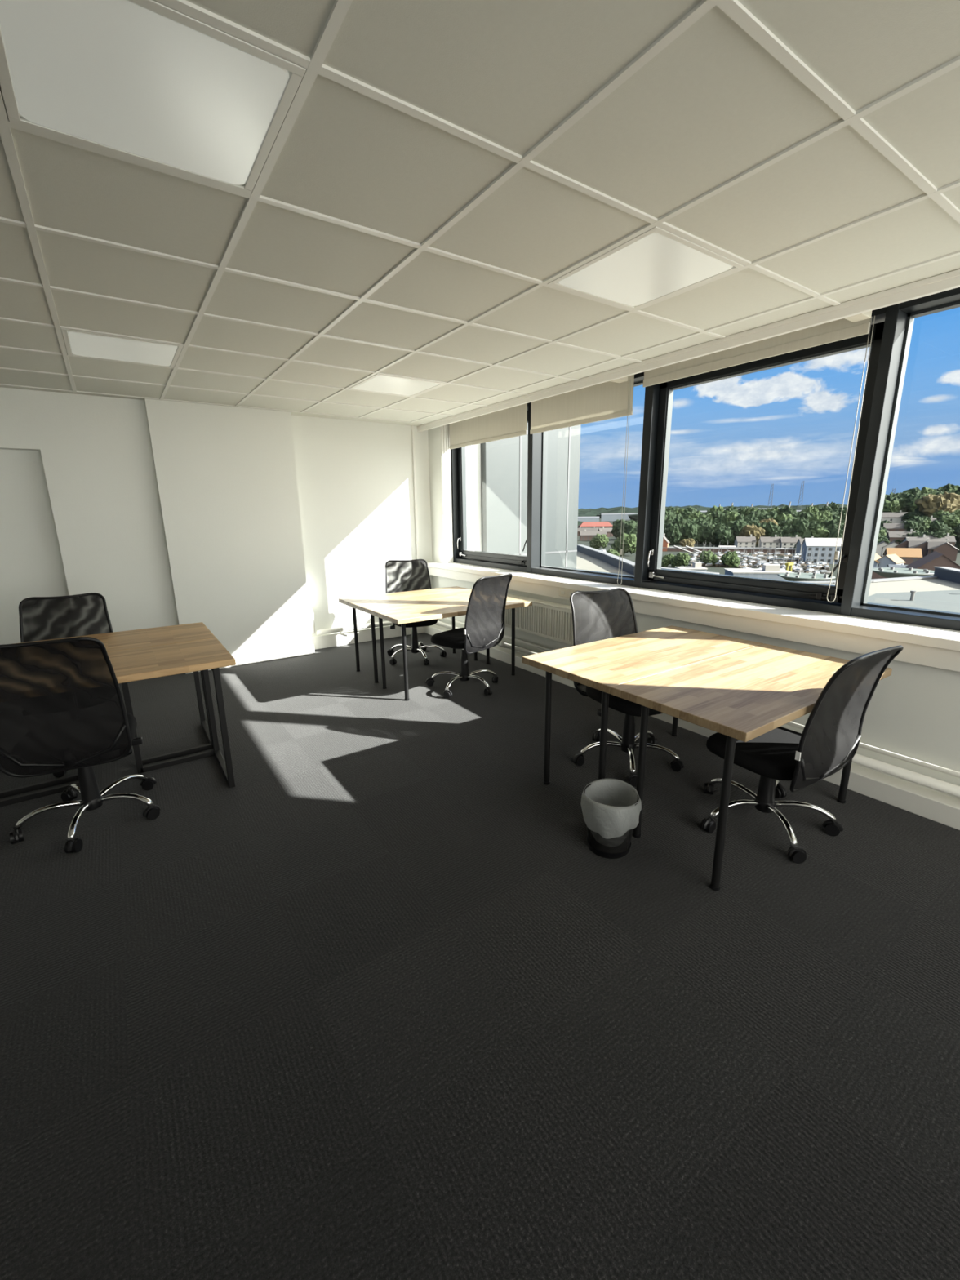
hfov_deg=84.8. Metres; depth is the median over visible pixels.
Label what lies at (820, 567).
boat
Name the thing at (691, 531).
tree
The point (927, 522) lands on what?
tree
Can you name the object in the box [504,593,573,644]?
radiator
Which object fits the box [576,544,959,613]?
roof
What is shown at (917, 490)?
tree
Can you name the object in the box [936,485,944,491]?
tree
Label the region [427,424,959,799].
wall
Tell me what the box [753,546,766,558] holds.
boat
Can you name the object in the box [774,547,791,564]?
boat
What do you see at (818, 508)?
tree
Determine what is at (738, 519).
tree
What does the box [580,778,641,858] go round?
waste bin
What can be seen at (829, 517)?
tree
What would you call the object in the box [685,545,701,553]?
ramp
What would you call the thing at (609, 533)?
house
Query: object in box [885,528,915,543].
house
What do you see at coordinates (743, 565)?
boat
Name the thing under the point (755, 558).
boat
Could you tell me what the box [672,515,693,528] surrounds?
tree
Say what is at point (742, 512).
tree
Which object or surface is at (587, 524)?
building
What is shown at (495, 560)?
window
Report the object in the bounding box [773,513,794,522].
tree
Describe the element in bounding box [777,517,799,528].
tree
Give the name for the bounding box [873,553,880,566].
house
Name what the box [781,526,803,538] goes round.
tree
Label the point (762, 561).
boat
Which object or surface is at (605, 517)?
warehouse
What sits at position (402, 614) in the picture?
desk
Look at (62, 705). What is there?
office chair
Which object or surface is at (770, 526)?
tree
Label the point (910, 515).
tree
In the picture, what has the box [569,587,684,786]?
office chair
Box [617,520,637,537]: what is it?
tree
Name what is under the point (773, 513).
tree
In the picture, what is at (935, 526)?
tree
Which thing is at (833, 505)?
tree
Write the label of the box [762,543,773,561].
boat
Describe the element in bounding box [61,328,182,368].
recessed light
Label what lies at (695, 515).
tree
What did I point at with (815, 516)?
tree
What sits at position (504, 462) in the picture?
building wing
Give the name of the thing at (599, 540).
tree
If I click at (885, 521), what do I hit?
tree
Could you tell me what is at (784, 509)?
tree
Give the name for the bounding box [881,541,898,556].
house
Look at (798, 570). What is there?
boat
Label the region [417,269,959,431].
trim
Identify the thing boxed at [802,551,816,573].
boat
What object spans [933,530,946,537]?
tree
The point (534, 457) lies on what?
trim
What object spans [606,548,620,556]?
tree
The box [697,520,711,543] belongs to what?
tree
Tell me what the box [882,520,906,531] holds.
house
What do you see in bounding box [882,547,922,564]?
house
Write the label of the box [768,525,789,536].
tree
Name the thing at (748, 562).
boat
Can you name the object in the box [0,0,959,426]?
ceiling
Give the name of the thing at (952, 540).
house
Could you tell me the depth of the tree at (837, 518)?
327.09 m
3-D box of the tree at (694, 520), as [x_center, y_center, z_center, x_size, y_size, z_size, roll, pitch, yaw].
[150.695,-75.542,361.505,16.312,16.065,11.932,3,14,16]
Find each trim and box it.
[411,425,419,559]
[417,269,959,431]
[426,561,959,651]
[428,566,959,671]
[440,425,453,563]
[450,448,462,562]
[526,402,542,573]
[633,383,660,587]
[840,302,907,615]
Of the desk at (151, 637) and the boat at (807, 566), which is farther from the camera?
the boat at (807, 566)
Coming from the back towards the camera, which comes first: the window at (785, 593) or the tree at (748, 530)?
the tree at (748, 530)
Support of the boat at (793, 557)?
on the ground
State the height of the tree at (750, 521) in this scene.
15.373 m
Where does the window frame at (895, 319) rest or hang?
attached to the wall at (913, 711)
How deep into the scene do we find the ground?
267.55 m
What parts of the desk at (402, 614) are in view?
leg, leg, leg, leg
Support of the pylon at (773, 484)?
on the ground
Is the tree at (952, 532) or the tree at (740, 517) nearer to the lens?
the tree at (952, 532)
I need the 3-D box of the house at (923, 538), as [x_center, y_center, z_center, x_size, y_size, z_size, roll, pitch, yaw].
[221.662,-49.104,267.024,9.700,8.900,8.700,5,15,20]
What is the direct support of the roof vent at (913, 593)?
on the roof
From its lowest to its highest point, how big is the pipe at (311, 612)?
0.299 m
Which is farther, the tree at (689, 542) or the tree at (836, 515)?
the tree at (836, 515)
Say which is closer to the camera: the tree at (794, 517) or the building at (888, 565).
the building at (888, 565)
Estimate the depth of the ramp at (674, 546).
266.57 m
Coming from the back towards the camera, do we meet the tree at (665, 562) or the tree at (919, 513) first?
the tree at (919, 513)
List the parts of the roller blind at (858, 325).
pull cord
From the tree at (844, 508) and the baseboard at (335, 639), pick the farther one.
the tree at (844, 508)
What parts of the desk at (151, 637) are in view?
leg frame, leg frame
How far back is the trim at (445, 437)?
6.20 m
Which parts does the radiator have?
panel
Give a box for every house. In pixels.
[577,526,599,535]
[578,528,607,540]
[597,526,613,537]
[662,533,670,551]
[733,534,756,547]
[757,534,781,547]
[779,534,801,548]
[795,536,813,554]
[800,537,842,564]
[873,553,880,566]
[875,541,888,556]
[877,554,905,567]
[880,510,906,523]
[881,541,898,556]
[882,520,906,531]
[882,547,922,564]
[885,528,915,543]
[894,537,908,547]
[902,534,931,542]
[905,551,959,575]
[908,540,925,548]
[913,538,928,558]
[924,533,955,546]
[926,541,946,555]
[930,515,936,521]
[933,539,959,560]
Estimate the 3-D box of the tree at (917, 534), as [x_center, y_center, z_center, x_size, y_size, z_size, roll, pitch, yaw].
[229.179,-51.470,271.135,12.484,9.950,9.132,4,15,20]
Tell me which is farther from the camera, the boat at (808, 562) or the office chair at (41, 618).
the boat at (808, 562)
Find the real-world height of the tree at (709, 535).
13.686 m
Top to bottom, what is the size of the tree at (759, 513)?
17.566 m
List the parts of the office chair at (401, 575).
height lever, arm, arm, frame, seat, arm, arm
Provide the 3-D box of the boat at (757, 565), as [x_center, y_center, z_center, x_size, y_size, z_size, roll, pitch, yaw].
[113.714,-33.251,212.404,7.410,7.569,2.231,-9,16,-31]
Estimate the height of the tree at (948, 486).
19.031 m
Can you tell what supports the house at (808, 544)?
on the ground
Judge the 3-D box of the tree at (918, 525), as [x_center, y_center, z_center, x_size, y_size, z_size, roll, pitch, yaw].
[246.371,-63.531,297.235,12.484,9.295,9.132,-5,14,-16]
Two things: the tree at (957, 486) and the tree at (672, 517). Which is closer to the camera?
the tree at (957, 486)
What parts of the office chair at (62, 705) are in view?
arm, frame, arm, arm, arm, arm, seat, height lever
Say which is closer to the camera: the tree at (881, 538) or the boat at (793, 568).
the boat at (793, 568)
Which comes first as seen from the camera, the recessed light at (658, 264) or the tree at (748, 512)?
the recessed light at (658, 264)
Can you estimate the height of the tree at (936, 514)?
9.244 m
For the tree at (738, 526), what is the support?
on the ground
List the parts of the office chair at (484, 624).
arm, seat, arm, arm, arm, frame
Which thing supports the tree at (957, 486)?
on the ground
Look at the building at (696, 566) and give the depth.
187.83 m
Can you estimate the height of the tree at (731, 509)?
19.219 m
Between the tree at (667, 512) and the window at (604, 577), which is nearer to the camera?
the window at (604, 577)
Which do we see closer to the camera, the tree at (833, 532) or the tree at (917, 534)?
the tree at (917, 534)
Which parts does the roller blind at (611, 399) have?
pull cord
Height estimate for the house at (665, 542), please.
9.900 m
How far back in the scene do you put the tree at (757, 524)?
330.75 m
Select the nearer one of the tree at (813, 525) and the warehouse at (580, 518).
the tree at (813, 525)
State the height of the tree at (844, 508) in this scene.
19.177 m
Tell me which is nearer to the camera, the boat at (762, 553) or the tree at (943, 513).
the boat at (762, 553)
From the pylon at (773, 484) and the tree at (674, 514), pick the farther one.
the pylon at (773, 484)
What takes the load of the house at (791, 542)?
on the ground
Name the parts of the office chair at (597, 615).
arm, height lever, frame, arm, seat, arm, arm, arm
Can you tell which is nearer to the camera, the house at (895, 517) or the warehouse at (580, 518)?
the house at (895, 517)
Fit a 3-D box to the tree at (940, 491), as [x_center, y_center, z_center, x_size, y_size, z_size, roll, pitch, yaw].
[298.921,-89.508,343.273,18.032,16.259,13.190,0,14,4]
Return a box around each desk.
[0,622,216,798]
[0,638,235,807]
[338,586,477,683]
[364,595,532,701]
[522,625,763,784]
[610,643,892,890]
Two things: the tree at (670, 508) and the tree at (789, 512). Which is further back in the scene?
the tree at (670, 508)
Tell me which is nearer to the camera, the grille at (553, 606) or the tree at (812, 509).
the grille at (553, 606)
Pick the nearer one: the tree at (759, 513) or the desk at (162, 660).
the desk at (162, 660)
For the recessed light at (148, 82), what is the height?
0.009 m
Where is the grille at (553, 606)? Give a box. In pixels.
[506,593,571,610]
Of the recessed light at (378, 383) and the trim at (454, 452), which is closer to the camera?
the recessed light at (378, 383)
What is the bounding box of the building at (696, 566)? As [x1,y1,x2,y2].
[675,561,707,571]
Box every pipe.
[308,606,315,633]
[315,620,959,798]
[441,617,959,777]
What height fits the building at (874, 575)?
5.350 m
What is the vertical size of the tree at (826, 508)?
17.163 m
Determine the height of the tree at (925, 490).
18.324 m
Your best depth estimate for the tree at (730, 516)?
376.48 m
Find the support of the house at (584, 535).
on the ground
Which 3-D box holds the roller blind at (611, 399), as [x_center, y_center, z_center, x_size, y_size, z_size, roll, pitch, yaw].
[0.762,-1.349,4.480,0.212,1.653,1.193,-10,17,-33]
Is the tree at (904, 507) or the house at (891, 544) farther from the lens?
the tree at (904, 507)
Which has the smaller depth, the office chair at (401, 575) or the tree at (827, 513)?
the office chair at (401, 575)
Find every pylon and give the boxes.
[767,484,773,508]
[796,480,804,510]
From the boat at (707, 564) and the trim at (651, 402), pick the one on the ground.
the boat at (707, 564)
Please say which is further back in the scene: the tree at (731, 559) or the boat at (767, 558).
the boat at (767, 558)
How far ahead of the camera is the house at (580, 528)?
488.15 m
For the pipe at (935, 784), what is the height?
0.108 m
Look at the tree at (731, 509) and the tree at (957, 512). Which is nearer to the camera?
the tree at (957, 512)
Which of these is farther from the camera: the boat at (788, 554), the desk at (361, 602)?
the boat at (788, 554)
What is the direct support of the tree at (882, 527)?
on the ground
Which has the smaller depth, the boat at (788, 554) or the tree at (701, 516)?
the boat at (788, 554)
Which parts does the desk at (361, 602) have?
leg, leg, leg, leg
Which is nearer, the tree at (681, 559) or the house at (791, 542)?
the tree at (681, 559)
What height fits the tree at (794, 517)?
14.484 m
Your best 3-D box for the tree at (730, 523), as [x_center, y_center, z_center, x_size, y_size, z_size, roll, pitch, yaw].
[169.487,-72.863,352.578,16.312,14.807,11.932,9,17,33]
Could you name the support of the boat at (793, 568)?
on the ground
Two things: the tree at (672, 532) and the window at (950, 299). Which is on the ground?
the tree at (672, 532)
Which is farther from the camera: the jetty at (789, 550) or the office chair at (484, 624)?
the jetty at (789, 550)
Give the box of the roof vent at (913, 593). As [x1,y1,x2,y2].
[910,591,916,600]
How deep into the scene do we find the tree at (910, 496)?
351.22 m
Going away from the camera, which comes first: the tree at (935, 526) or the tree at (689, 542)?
the tree at (935, 526)
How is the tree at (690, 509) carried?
on the ground
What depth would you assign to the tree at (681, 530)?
346.58 m
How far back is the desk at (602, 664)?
2.84 m
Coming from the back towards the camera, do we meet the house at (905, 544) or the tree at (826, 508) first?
the tree at (826, 508)
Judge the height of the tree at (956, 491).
15.864 m
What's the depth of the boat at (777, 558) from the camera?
233.45 m
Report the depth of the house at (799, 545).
267.32 m
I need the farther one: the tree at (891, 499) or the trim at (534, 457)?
the tree at (891, 499)
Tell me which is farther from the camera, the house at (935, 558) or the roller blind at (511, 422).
the house at (935, 558)
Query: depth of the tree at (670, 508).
493.73 m
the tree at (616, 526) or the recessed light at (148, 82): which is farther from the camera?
the tree at (616, 526)
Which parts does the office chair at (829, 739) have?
arm, arm, seat, arm, arm, arm, frame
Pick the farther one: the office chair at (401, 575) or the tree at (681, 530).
the tree at (681, 530)
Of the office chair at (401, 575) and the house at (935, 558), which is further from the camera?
the house at (935, 558)
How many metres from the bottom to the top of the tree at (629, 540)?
12.285 m
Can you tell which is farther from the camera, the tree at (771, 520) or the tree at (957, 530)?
the tree at (771, 520)
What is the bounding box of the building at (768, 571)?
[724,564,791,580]
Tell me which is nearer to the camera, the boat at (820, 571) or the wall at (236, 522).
the wall at (236, 522)
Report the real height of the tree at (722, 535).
11.649 m
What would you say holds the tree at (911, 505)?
on the ground
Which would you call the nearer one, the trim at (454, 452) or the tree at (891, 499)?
the trim at (454, 452)
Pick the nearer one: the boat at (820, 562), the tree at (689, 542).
the boat at (820, 562)
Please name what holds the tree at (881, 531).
on the ground
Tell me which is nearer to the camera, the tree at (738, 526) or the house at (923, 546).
the house at (923, 546)
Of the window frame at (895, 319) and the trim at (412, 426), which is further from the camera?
the trim at (412, 426)
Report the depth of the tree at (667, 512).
414.90 m
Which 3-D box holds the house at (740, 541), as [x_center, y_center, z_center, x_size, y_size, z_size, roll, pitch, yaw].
[153.974,-56.903,305.195,10.300,8.700,7.700,2,14,12]
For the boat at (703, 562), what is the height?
7.988 m
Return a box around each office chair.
[0,636,160,853]
[18,592,132,777]
[385,559,446,665]
[425,573,512,698]
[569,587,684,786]
[700,645,903,863]
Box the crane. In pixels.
[785,562,794,571]
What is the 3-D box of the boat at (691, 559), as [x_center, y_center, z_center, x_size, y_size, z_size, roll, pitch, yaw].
[95.573,-38.875,235.687,2.308,7.829,7.665,12,19,43]
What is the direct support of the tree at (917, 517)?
on the ground
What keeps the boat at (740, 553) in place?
on the ground
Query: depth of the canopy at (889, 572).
50.91 m
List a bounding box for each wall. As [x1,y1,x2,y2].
[0,386,433,656]
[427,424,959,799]
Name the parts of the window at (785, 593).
lever, lever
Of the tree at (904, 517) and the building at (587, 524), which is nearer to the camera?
the tree at (904, 517)
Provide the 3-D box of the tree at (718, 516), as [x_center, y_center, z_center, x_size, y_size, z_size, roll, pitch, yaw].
[175.788,-85.293,384.094,16.809,19.965,15.406,11,18,38]
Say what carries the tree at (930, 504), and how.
on the ground
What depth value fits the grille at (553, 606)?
4.68 m
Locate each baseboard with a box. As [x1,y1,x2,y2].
[185,625,424,674]
[423,624,959,830]
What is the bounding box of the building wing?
[480,422,580,568]
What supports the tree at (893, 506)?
on the ground
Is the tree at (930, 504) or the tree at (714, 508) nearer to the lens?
the tree at (930, 504)
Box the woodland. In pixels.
[577,503,847,525]
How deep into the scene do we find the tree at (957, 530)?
270.31 m
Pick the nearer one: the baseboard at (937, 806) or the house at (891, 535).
the baseboard at (937, 806)
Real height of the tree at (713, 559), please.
6.701 m
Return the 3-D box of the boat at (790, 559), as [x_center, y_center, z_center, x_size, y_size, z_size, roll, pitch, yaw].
[137.351,-37.931,230.469,7.320,7.477,2.204,-4,14,-15]
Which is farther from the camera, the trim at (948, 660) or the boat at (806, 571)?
the boat at (806, 571)
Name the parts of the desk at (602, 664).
leg, leg, leg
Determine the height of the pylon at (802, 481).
66.358 m
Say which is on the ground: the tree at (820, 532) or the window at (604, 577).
the tree at (820, 532)
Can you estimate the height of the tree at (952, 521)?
8.334 m
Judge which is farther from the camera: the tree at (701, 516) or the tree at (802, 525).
the tree at (701, 516)
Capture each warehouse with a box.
[577,516,599,521]
[600,513,637,521]
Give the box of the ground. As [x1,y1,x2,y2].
[577,518,959,581]
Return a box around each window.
[455,403,528,572]
[531,372,644,586]
[641,306,886,614]
[850,287,959,631]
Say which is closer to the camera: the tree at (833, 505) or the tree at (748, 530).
the tree at (748, 530)
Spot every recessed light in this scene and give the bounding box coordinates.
[0,0,306,195]
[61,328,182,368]
[347,373,444,396]
[547,226,744,310]
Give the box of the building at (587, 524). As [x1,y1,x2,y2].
[577,521,613,528]
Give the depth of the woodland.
1437.92 m
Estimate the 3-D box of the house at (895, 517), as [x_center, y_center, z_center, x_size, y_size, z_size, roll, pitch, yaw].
[261.364,-77.475,335.218,17.700,9.900,8.700,5,15,24]
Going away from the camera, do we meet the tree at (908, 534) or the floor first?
the floor
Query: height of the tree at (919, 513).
9.777 m
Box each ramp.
[673,545,696,554]
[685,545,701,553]
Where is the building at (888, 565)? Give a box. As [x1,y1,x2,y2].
[887,564,907,567]
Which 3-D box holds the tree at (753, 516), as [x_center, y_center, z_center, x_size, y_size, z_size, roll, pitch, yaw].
[205.166,-89.711,403.101,16.809,15.056,15.406,8,16,32]
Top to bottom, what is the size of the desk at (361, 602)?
0.716 m
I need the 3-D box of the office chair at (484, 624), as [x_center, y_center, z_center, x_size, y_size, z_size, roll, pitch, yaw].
[-0.097,-0.067,4.429,0.624,1.004,0.665,-12,18,-39]
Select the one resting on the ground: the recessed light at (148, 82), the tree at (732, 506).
the tree at (732, 506)
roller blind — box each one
[448,403,527,449]
[529,374,634,585]
[643,311,875,602]
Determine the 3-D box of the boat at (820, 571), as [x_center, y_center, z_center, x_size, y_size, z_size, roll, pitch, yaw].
[123.943,-26.710,188.859,5.720,5.843,1.722,-2,14,-7]
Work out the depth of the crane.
175.64 m
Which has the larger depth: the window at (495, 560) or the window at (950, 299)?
the window at (495, 560)
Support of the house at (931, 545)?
on the ground
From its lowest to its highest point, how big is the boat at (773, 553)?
7.817 m
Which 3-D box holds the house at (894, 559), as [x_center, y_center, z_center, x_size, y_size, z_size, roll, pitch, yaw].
[158.003,-30.196,202.793,8.200,5.550,7.700,-9,16,-31]
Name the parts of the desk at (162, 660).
leg frame, leg frame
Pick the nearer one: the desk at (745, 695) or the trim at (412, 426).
the desk at (745, 695)
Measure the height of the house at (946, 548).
9.100 m
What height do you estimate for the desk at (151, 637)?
0.742 m
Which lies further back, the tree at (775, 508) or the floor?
the tree at (775, 508)
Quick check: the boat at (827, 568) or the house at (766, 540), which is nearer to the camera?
the boat at (827, 568)
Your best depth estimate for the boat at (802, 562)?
215.19 m
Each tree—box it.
[589,533,608,549]
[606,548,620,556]
[610,533,636,555]
[611,519,629,537]
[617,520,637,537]
[661,553,674,566]
[663,523,681,545]
[664,508,672,515]
[664,514,675,522]
[666,506,675,511]
[670,551,690,567]
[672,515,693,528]
[673,512,683,517]
[675,507,684,514]
[677,528,685,543]
[679,537,694,546]
[680,506,694,517]
[682,510,701,520]
[682,522,700,543]
[688,518,706,524]
[696,512,713,520]
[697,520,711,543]
[698,550,719,565]
[700,524,724,544]
[702,515,712,524]
[706,505,724,515]
[711,509,725,524]
[715,528,734,546]
[720,551,739,567]
[723,507,733,513]
[723,510,737,523]
[724,520,744,527]
[725,505,737,511]
[731,520,746,542]
[734,514,747,520]
[734,518,748,524]
[737,506,752,515]
[738,523,765,546]
[743,516,759,525]
[745,506,756,515]
[746,513,757,518]
[750,508,767,518]
[755,521,767,536]
[758,510,777,520]
[758,517,777,524]
[763,521,782,537]
[766,506,779,512]
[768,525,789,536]
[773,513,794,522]
[774,505,787,515]
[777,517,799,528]
[780,506,796,514]
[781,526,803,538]
[783,509,795,515]
[791,511,811,519]
[792,518,813,538]
[793,516,808,521]
[798,505,818,513]
[802,505,822,511]
[806,511,826,521]
[808,521,820,529]
[809,526,830,537]
[811,509,832,516]
[813,515,832,526]
[820,519,842,530]
[821,505,839,513]
[826,526,844,537]
[829,502,843,511]
[831,513,840,517]
[832,515,844,526]
[838,506,847,519]
[877,534,890,543]
[879,526,886,533]
[879,529,886,536]
[880,520,889,527]
[882,499,902,512]
[887,495,906,506]
[894,533,911,542]
[897,491,910,512]
[899,487,921,495]
[901,511,912,520]
[903,519,926,532]
[904,493,919,507]
[906,491,935,511]
[906,511,917,519]
[910,515,929,520]
[910,530,933,537]
[912,507,925,515]
[914,491,959,517]
[920,486,940,493]
[924,519,931,530]
[927,520,951,533]
[930,489,951,495]
[931,510,957,519]
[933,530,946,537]
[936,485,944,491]
[936,512,957,520]
[938,514,959,528]
[940,483,954,491]
[942,529,956,537]
[950,484,959,488]
[951,488,959,494]
[952,509,959,519]
[953,524,959,544]
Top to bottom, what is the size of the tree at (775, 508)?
17.228 m
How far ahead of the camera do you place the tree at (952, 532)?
275.98 m
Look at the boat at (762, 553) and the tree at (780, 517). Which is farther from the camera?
the tree at (780, 517)
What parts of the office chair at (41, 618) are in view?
frame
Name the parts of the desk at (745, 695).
leg, leg, leg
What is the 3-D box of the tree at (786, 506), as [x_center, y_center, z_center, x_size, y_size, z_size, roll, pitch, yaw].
[243.775,-100.968,430.209,16.809,18.271,15.406,-6,15,-20]
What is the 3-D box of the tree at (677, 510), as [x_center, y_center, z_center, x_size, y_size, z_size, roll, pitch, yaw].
[178.480,-109.276,467.938,17.187,17.415,17.851,-5,14,-16]
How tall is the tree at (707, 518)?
16.767 m
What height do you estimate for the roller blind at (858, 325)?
1.588 m
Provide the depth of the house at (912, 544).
242.13 m
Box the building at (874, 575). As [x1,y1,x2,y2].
[871,566,906,579]
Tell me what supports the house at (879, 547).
on the ground
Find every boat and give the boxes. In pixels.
[688,551,696,562]
[699,546,705,565]
[705,553,713,566]
[737,546,748,555]
[739,550,748,568]
[745,543,761,560]
[745,548,756,564]
[751,551,767,564]
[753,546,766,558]
[753,548,763,567]
[756,539,767,555]
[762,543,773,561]
[769,545,782,561]
[770,540,783,555]
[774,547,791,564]
[783,545,791,556]
[785,547,799,562]
[787,551,797,572]
[788,546,799,559]
[794,552,803,572]
[796,548,804,565]
[802,549,815,568]
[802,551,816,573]
[804,553,813,566]
[810,552,824,569]
[817,550,828,566]
[817,557,831,573]
[823,549,830,570]
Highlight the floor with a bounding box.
[0,632,959,1279]
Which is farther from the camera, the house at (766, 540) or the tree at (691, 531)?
the tree at (691, 531)
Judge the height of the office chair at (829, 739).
0.944 m
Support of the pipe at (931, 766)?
attached to the wall at (913, 711)
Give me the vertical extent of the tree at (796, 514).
16.255 m
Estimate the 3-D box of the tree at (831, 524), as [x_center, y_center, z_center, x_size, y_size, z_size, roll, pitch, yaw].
[217.037,-67.137,326.053,11.932,15.231,16.312,-5,15,-18]
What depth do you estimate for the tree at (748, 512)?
432.96 m

